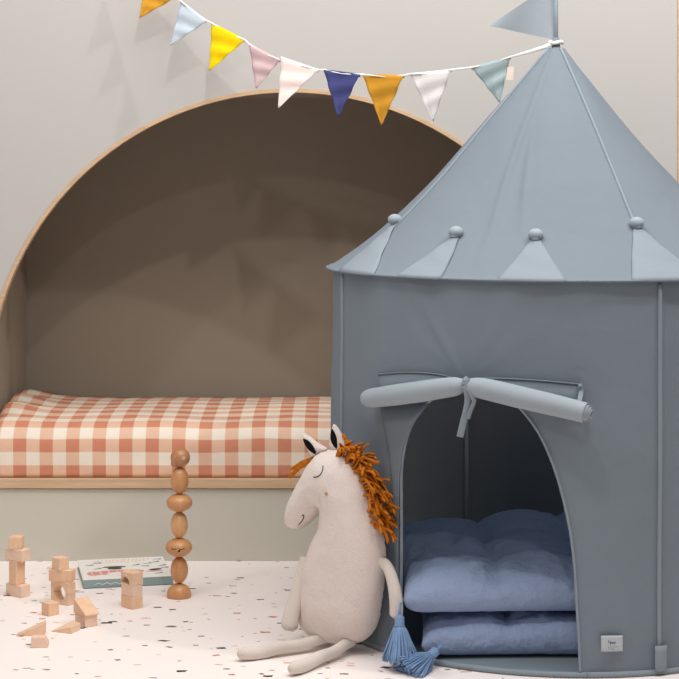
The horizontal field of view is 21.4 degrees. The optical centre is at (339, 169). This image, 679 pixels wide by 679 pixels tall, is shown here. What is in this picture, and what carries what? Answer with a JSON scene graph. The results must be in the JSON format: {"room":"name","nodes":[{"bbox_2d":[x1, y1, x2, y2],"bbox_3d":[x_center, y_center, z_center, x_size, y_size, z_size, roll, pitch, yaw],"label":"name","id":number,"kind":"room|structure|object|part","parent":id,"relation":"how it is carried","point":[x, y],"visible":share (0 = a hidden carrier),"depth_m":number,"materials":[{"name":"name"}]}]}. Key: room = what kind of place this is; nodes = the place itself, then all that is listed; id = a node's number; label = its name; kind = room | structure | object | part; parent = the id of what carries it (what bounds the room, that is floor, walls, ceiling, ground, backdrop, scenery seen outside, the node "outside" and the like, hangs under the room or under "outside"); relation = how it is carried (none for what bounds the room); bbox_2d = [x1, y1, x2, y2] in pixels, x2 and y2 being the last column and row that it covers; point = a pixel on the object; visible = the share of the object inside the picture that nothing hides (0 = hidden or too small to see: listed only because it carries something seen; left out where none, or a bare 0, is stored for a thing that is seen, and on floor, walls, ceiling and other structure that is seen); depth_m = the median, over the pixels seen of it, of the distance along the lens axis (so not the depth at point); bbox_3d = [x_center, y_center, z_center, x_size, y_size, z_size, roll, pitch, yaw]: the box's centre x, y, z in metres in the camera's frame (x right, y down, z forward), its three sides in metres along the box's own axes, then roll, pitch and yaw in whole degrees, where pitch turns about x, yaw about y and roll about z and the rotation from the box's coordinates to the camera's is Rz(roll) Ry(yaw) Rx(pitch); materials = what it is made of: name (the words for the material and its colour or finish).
{"room":"children's room","nodes":[
{"label":"children's room","id":0,"kind":"room"},
{"bbox_2d":[0,252,25,411],"bbox_3d":[-1.084,0.463,5.840,0.020,1.455,0.660,0,0,0],"label":"wall","id":1,"kind":"structure","parent":0,"point":[13,315],"depth_m":5.95,"materials":[{"name":"paint"}]},
{"bbox_2d":[26,111,460,397],"bbox_3d":[-0.151,0.463,6.190,1.886,1.455,0.040,0,0,0],"label":"wall","id":2,"kind":"structure","parent":0,"point":[192,258],"depth_m":6.17,"materials":[{"name":"paint"}]},
{"bbox_2d":[189,99,391,110],"bbox_3d":[-0.151,-0.223,6.164,1.846,0.043,0.012,0,0,0],"label":"trim","id":3,"kind":"structure","parent":2,"relation":"attached to","point":[229,104],"depth_m":6.16,"materials":[{"name":"paint"}]},
{"bbox_2d":[232,93,348,98],"bbox_3d":[-0.151,-0.255,5.840,1.846,0.020,0.660,0,0,0],"label":"ceiling","id":4,"kind":"structure","parent":0,"point":[271,95],"depth_m":5.99,"materials":[{"name":"paint"}]},
{"bbox_2d":[0,0,676,296],"bbox_3d":[-1.486,-0.310,5.495,5.029,3.000,0.030,0,0,0],"label":"wall","id":5,"kind":"structure","parent":0,"point":[78,77],"depth_m":5.48,"materials":[{"name":"paint"}]},
{"bbox_2d":[0,89,464,316],"bbox_3d":[-0.151,0.360,5.494,1.857,1.216,0.036,0,0,0],"label":"trim","id":6,"kind":"structure","parent":5,"relation":"attached to","point":[100,157],"depth_m":5.48,"materials":[{"name":"brown wood"}]},
{"bbox_2d":[139,0,563,124],"bbox_3d":[-0.125,-0.469,5.152,1.602,0.688,0.049,0,0,25],"label":"bunting","id":7,"kind":"object","parent":5,"relation":"hanging from","point":[382,88],"visible":1,"depth_m":5.11},
{"bbox_3d":[-0.125,-0.537,5.152,1.602,0.553,0.043,0,0,25],"label":"cord","id":8,"kind":"part","parent":7,"relation":"part of","materials":[{"name":"white fabric"}]},
{"bbox_2d":[677,0,678,182],"bbox_3d":[1.032,-0.310,5.728,0.005,3.000,0.504,0,0,0],"label":"trim","id":9,"kind":"structure","parent":5,"relation":"attached to","point":[677,0],"depth_m":5.48,"materials":[{"name":"brown wood"}]},
{"bbox_2d":[0,561,678,678],"bbox_3d":[0.000,1.215,2.850,8.000,0.050,5.300,0,0,0],"label":"floor","id":10,"kind":"structure","parent":0,"point":[232,606],"depth_m":4.59,"materials":[{"name":"stone"}]},
{"bbox_2d":[6,582,29,597],"bbox_3d":[-0.899,1.173,5.035,0.066,0.034,0.033,0,0,40],"label":"block","id":11,"kind":"object","parent":10,"relation":"on","point":[21,590],"visible":0.94,"depth_m":5.02,"materials":[{"name":"brown wood"}]},
{"bbox_2d":[9,560,24,584],"bbox_3d":[-0.902,1.123,5.035,0.032,0.066,0.032,0,0,42],"label":"block","id":12,"kind":"object","parent":11,"relation":"on","point":[16,569],"visible":1,"depth_m":5.02,"materials":[{"name":"brown wood"}]},
{"bbox_2d":[5,547,29,561],"bbox_3d":[-0.900,1.074,5.035,0.066,0.032,0.034,0,0,34],"label":"block","id":13,"kind":"object","parent":12,"relation":"on","point":[20,555],"visible":1,"depth_m":5.02,"materials":[{"name":"brown wood"}]},
{"bbox_2d":[9,535,23,548],"bbox_3d":[-0.903,1.041,5.035,0.036,0.034,0.033,0,0,5],"label":"block","id":14,"kind":"object","parent":13,"relation":"on","point":[15,541],"visible":1,"depth_m":5.02,"materials":[{"name":"brown wood"}]},
{"bbox_2d":[16,620,45,635],"bbox_3d":[-0.790,1.173,4.610,0.073,0.033,0.030,0,0,-2],"label":"block","id":15,"kind":"object","parent":10,"relation":"on","point":[40,628],"visible":0.88,"depth_m":4.60,"materials":[{"name":"brown wood"}]},
{"bbox_2d":[31,635,48,647],"bbox_3d":[-0.748,1.177,4.495,0.042,0.026,0.030,0,0,-3],"label":"block","id":16,"kind":"object","parent":10,"relation":"on","point":[37,641],"visible":1,"depth_m":4.48,"materials":[{"name":"brown wood"}]},
{"bbox_2d":[42,600,58,615],"bbox_3d":[-0.774,1.173,4.819,0.034,0.034,0.034,0,0,45],"label":"block","id":17,"kind":"object","parent":10,"relation":"on","point":[50,607],"visible":1,"depth_m":4.81,"materials":[{"name":"brown wood"}]},
{"bbox_2d":[51,590,74,605],"bbox_3d":[-0.759,1.175,4.944,0.066,0.030,0.030,0,0,36],"label":"block","id":18,"kind":"object","parent":10,"relation":"on","point":[57,596],"visible":0.94,"depth_m":4.93,"materials":[{"name":"brown wood"}]},
{"bbox_2d":[51,581,74,594],"bbox_3d":[-0.759,1.144,4.944,0.066,0.032,0.030,0,0,36],"label":"block","id":19,"kind":"object","parent":18,"relation":"on","point":[69,587],"visible":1,"depth_m":4.93,"materials":[{"name":"brown wood"}]},
{"bbox_2d":[49,568,75,581],"bbox_3d":[-0.762,1.112,4.944,0.066,0.032,0.034,0,0,16],"label":"block","id":20,"kind":"object","parent":19,"relation":"on","point":[67,575],"visible":1,"depth_m":4.93,"materials":[{"name":"brown wood"}]},
{"bbox_2d":[52,555,68,570],"bbox_3d":[-0.767,1.079,4.944,0.034,0.033,0.034,0,0,45],"label":"block","id":21,"kind":"object","parent":20,"relation":"on","point":[61,562],"visible":1,"depth_m":4.93,"materials":[{"name":"brown wood"}]},
{"bbox_2d":[51,621,79,633],"bbox_3d":[-0.700,1.181,4.642,0.067,0.018,0.056,0,0,-42],"label":"block","id":22,"kind":"object","parent":10,"relation":"on","point":[71,627],"visible":1,"depth_m":4.63,"materials":[{"name":"brown wood"}]},
{"bbox_2d":[75,613,96,627],"bbox_3d":[-0.663,1.175,4.708,0.038,0.030,0.050,0,0,-40],"label":"block","id":23,"kind":"object","parent":10,"relation":"on","point":[89,621],"visible":0.81,"depth_m":4.69,"materials":[{"name":"brown wood"}]},
{"bbox_2d":[74,597,98,616],"bbox_3d":[-0.662,1.142,4.707,0.043,0.036,0.060,0,0,-40],"label":"block","id":24,"kind":"object","parent":23,"relation":"on","point":[83,606],"visible":1,"depth_m":4.70,"materials":[{"name":"brown wood"}]},
{"bbox_2d":[77,556,172,588],"bbox_3d":[-0.628,1.177,5.271,0.259,0.025,0.271,0,0,-12],"label":"picture book","id":25,"kind":"object","parent":10,"relation":"on","point":[95,573],"visible":0.91,"depth_m":5.24,"materials":[{"name":"white paper"}]},
{"bbox_2d":[121,594,142,609],"bbox_3d":[-0.565,1.173,4.900,0.036,0.033,0.053,0,0,-41],"label":"block","id":26,"kind":"object","parent":10,"relation":"on","point":[132,603],"visible":0.91,"depth_m":4.88,"materials":[{"name":"brown wood"}]},
{"bbox_2d":[121,581,141,596],"bbox_3d":[-0.565,1.141,4.900,0.034,0.032,0.051,0,0,-44],"label":"block","id":27,"kind":"object","parent":26,"relation":"on","point":[126,589],"visible":0.91,"depth_m":4.89,"materials":[{"name":"brown wood"}]},
{"bbox_2d":[121,569,142,585],"bbox_3d":[-0.565,1.109,4.900,0.036,0.032,0.052,0,0,-42],"label":"block","id":28,"kind":"object","parent":27,"relation":"on","point":[135,577],"visible":1,"depth_m":4.89,"materials":[{"name":"brown wood"}]},
{"bbox_2d":[0,477,318,560],"bbox_3d":[-0.151,1.064,5.818,1.878,0.252,0.700,0,0,0],"label":"bed base","id":29,"kind":"object","parent":10,"relation":"on","point":[76,518],"visible":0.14,"depth_m":5.48,"materials":[{"name":"paint"}]},
{"bbox_3d":[-0.151,0.953,5.509,1.878,0.030,0.082,0,0,0],"label":"rail","id":30,"kind":"part","parent":29,"relation":"part of","materials":[{"name":"brown wood"}]},
{"bbox_2d":[0,389,330,476],"bbox_3d":[-0.151,0.832,5.821,1.834,0.211,0.685,0,0,0],"label":"mattress","id":31,"kind":"object","parent":29,"relation":"on","point":[43,433],"visible":0.56,"depth_m":5.49,"materials":[{"name":"fabric"}]},
{"bbox_2d":[167,583,190,599],"bbox_3d":[-0.447,1.171,5.016,0.069,0.039,0.069,0,0,0],"label":"bead","id":32,"kind":"object","parent":10,"relation":"on","point":[177,591],"visible":1,"depth_m":4.99},
{"bbox_2d":[170,557,187,582],"bbox_3d":[-0.446,1.114,5.016,0.050,0.074,0.050,0,0,0],"label":"bead","id":33,"kind":"object","parent":32,"relation":"on","point":[179,567],"visible":1,"depth_m":5.00},
{"bbox_2d":[166,538,191,556],"bbox_3d":[-0.448,1.052,5.015,0.074,0.053,0.077,0,0,0],"label":"bead","id":34,"kind":"object","parent":33,"relation":"on","point":[176,547],"visible":1,"depth_m":4.99},
{"bbox_2d":[171,512,187,537],"bbox_3d":[-0.447,0.989,5.016,0.048,0.074,0.048,0,0,0],"label":"bead","id":35,"kind":"object","parent":34,"relation":"on","point":[179,523],"visible":1,"depth_m":5.00},
{"bbox_2d":[166,494,191,511],"bbox_3d":[-0.446,0.927,5.016,0.073,0.050,0.073,0,0,0],"label":"bead","id":36,"kind":"object","parent":35,"relation":"on","point":[176,502],"visible":1,"depth_m":4.99},
{"bbox_2d":[171,467,188,493],"bbox_3d":[-0.446,0.865,5.016,0.050,0.075,0.050,0,0,0],"label":"bead","id":37,"kind":"object","parent":36,"relation":"on","point":[179,477],"visible":1,"depth_m":5.00},
{"bbox_2d":[171,448,189,466],"bbox_3d":[-0.444,0.802,5.016,0.055,0.053,0.055,0,0,0],"label":"bead","id":38,"kind":"object","parent":37,"relation":"on","point":[180,457],"visible":1,"depth_m":5.00},
{"bbox_2d":[237,424,402,673],"bbox_3d":[-0.041,0.913,4.361,0.364,0.556,0.317,0,0,31],"label":"horse","id":39,"kind":"object","parent":10,"relation":"on","point":[335,596],"visible":1,"depth_m":4.40},
{"bbox_3d":[-0.135,1.169,4.412,0.253,0.043,0.033,0,0,-28],"label":"leg","id":40,"kind":"part","parent":39,"relation":"part of","materials":[{"name":"fabric"}]},
{"bbox_3d":[-0.109,1.056,4.490,0.038,0.183,0.081,0,0,45],"label":"arm","id":41,"kind":"part","parent":39,"relation":"part of","materials":[{"name":"fabric"}]},
{"bbox_3d":[-0.043,1.169,4.327,0.033,0.043,0.258,0,0,35],"label":"leg","id":42,"kind":"part","parent":39,"relation":"part of","materials":[{"name":"fabric"}]},
{"bbox_3d":[0.120,1.011,4.362,0.030,0.137,0.102,0,0,-31],"label":"arm","id":43,"kind":"part","parent":39,"relation":"part of","materials":[{"name":"fabric"}]},
{"bbox_2d":[326,0,678,677],"bbox_3d":[0.580,0.339,4.787,1.233,1.703,1.294,0,0,0],"label":"tent","id":44,"kind":"object","parent":10,"relation":"on","point":[508,338],"visible":0.95,"depth_m":4.35,"materials":[{"name":"fabric"}]},
{"bbox_2d":[392,611,577,677],"bbox_3d":[0.482,1.131,4.625,0.713,0.114,0.834,0,0,0],"label":"floor cushion","id":45,"kind":"object","parent":44,"relation":"on","point":[478,632],"visible":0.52,"depth_m":4.36,"materials":[{"name":"fabric"}]},
{"bbox_2d":[382,509,575,665],"bbox_3d":[0.449,1.054,4.655,0.737,0.242,0.836,0,0,0],"label":"floor cushion","id":46,"kind":"object","parent":45,"relation":"on","point":[516,559],"visible":0.69,"depth_m":4.43,"materials":[{"name":"fabric"}]},
{"bbox_3d":[0.580,-0.033,4.818,1.222,0.587,1.222,0,0,0],"label":"roof panel","id":47,"kind":"part","parent":44,"relation":"part of","materials":[{"name":"fabric"}]},
{"bbox_3d":[0.580,0.725,4.818,1.206,0.930,1.205,0,0,0],"label":"wall panel","id":48,"kind":"part","parent":44,"relation":"part of","materials":[{"name":"fabric"}]}
]}

